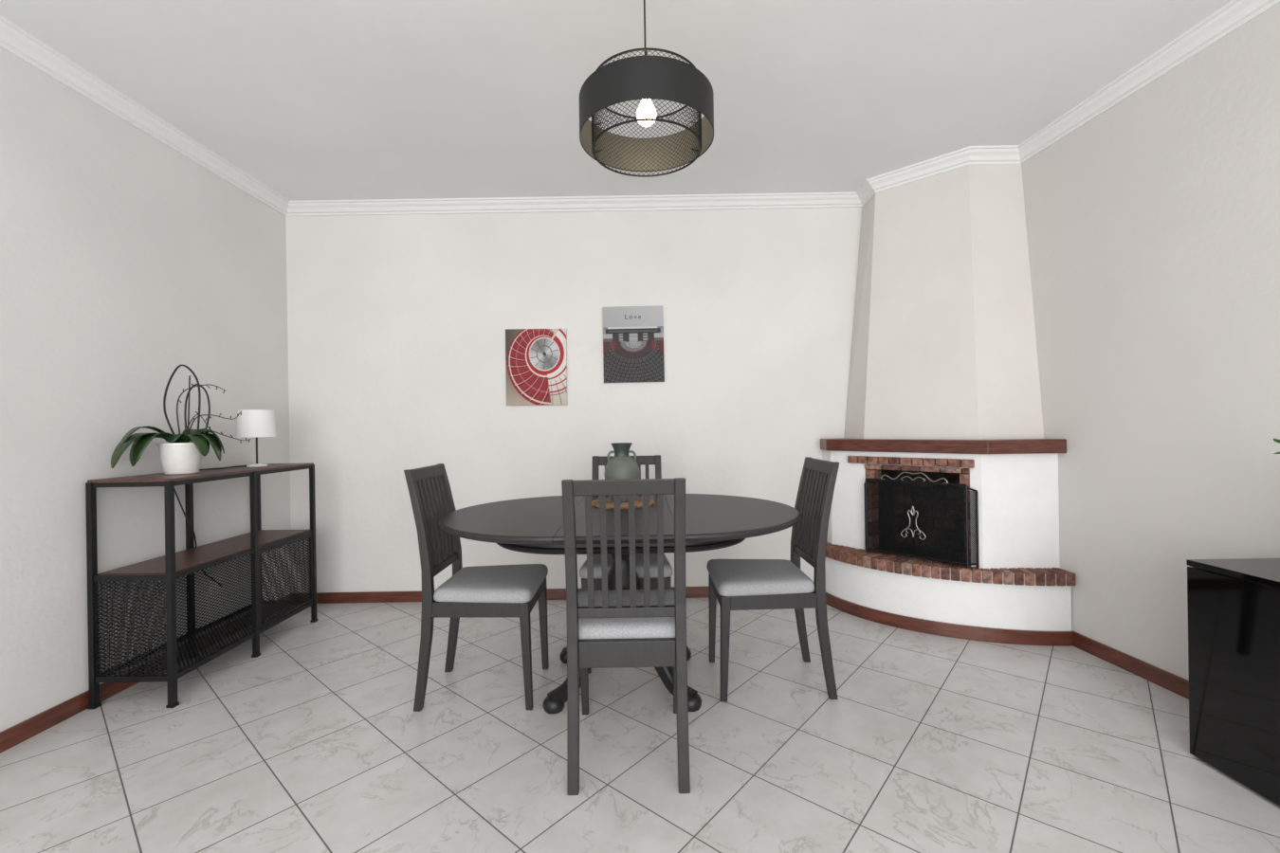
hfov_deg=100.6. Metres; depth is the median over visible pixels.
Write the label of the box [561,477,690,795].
dining chair
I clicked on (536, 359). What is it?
framed picture
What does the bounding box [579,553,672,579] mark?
seat cushion
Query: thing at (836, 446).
mantel shelf
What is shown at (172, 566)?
console shelf
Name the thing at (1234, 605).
sideboard
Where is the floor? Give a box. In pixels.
[0,597,1279,852]
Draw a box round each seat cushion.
[433,564,548,603]
[578,589,675,639]
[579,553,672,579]
[706,559,814,596]
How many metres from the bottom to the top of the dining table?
0.755 m
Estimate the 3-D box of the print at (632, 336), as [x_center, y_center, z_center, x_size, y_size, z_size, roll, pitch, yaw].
[-0.042,-0.533,3.453,0.400,0.499,0.021,-1,0,0]
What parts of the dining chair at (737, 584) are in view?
leg, seat rail, leg, seat rail, leg, rail, rail, leg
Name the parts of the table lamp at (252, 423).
lamp shade, stem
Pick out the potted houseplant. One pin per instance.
(1274, 440)
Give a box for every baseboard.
[0,594,292,753]
[292,586,708,603]
[1072,631,1188,699]
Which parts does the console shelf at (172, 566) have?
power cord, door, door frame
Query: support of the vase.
on the placemat
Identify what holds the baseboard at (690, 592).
attached to the wall at (397, 324)
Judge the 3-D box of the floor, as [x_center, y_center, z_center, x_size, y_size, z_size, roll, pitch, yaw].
[0.173,1.167,0.632,5.090,0.100,5.865,-1,0,0]
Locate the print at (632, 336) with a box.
[602,305,664,383]
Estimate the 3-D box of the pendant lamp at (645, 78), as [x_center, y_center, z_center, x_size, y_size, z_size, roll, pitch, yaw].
[0.017,-1.170,1.660,0.418,0.619,0.418,-1,0,0]
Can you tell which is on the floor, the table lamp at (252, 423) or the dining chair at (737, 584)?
the dining chair at (737, 584)
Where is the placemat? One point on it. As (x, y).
(638, 502)
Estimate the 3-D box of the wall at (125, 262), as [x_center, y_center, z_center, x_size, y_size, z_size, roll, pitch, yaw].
[-2.342,-0.143,0.632,0.100,2.600,5.665,-1,0,0]
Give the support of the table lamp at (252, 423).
on the console shelf at (172, 566)
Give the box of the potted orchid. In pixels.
[110,365,250,475]
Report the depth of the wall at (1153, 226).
2.20 m
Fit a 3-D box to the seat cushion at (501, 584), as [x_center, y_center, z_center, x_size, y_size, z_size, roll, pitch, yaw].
[-0.631,0.669,2.296,0.400,0.060,0.428,-1,0,0]
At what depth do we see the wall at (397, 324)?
3.46 m
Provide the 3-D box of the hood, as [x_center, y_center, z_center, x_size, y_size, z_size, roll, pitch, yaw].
[1.716,-0.718,3.125,0.795,1.577,0.670,-1,0,0]
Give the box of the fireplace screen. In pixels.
[863,472,979,568]
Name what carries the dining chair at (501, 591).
on the floor
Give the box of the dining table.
[438,493,801,714]
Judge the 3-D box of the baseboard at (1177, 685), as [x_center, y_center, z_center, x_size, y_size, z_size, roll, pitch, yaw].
[2.329,1.049,0.220,0.012,0.070,4.854,-1,0,-4]
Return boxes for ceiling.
[0,0,1231,201]
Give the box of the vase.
[603,442,639,502]
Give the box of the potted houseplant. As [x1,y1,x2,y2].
[1273,438,1279,454]
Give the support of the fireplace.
on the floor
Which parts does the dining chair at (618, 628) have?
leg, leg, rail, rail, seat rail, leg, leg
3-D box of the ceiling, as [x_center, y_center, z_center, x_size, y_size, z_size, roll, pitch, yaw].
[0.131,-1.532,0.632,5.090,0.100,5.865,-1,0,0]
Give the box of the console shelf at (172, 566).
[85,462,318,710]
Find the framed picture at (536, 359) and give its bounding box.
[505,329,566,405]
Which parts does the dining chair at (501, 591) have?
leg, rail, rail, leg, seat rail, leg, seat rail, leg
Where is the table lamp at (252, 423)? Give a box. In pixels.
[199,409,276,470]
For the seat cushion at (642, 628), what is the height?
0.060 m
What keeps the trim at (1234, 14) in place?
attached to the wall at (1153, 226)
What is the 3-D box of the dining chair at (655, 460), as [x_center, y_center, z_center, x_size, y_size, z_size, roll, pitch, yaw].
[-0.065,0.640,2.656,0.428,0.962,0.500,-1,0,0]
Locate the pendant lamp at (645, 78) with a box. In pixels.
[579,0,713,177]
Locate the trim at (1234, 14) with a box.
[0,0,1279,216]
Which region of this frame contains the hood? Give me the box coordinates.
[844,164,1044,439]
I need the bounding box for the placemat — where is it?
[591,497,654,509]
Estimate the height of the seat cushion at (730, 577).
0.060 m
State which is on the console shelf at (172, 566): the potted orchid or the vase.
the potted orchid
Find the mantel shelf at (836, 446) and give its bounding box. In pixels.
[820,438,1066,454]
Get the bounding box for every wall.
[0,47,292,731]
[285,207,862,592]
[1021,2,1279,680]
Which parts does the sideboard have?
panel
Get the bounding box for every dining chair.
[403,463,548,712]
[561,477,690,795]
[579,455,672,674]
[706,457,839,701]
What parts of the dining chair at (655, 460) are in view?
leg, leg, seat rail, rail, leg, leg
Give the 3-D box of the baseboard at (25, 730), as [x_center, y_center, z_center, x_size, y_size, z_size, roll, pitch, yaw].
[-2.267,1.121,0.632,0.012,0.070,5.665,-1,0,0]
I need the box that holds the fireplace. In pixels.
[820,164,1076,646]
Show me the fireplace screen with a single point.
(967, 539)
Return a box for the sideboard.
[1186,558,1279,806]

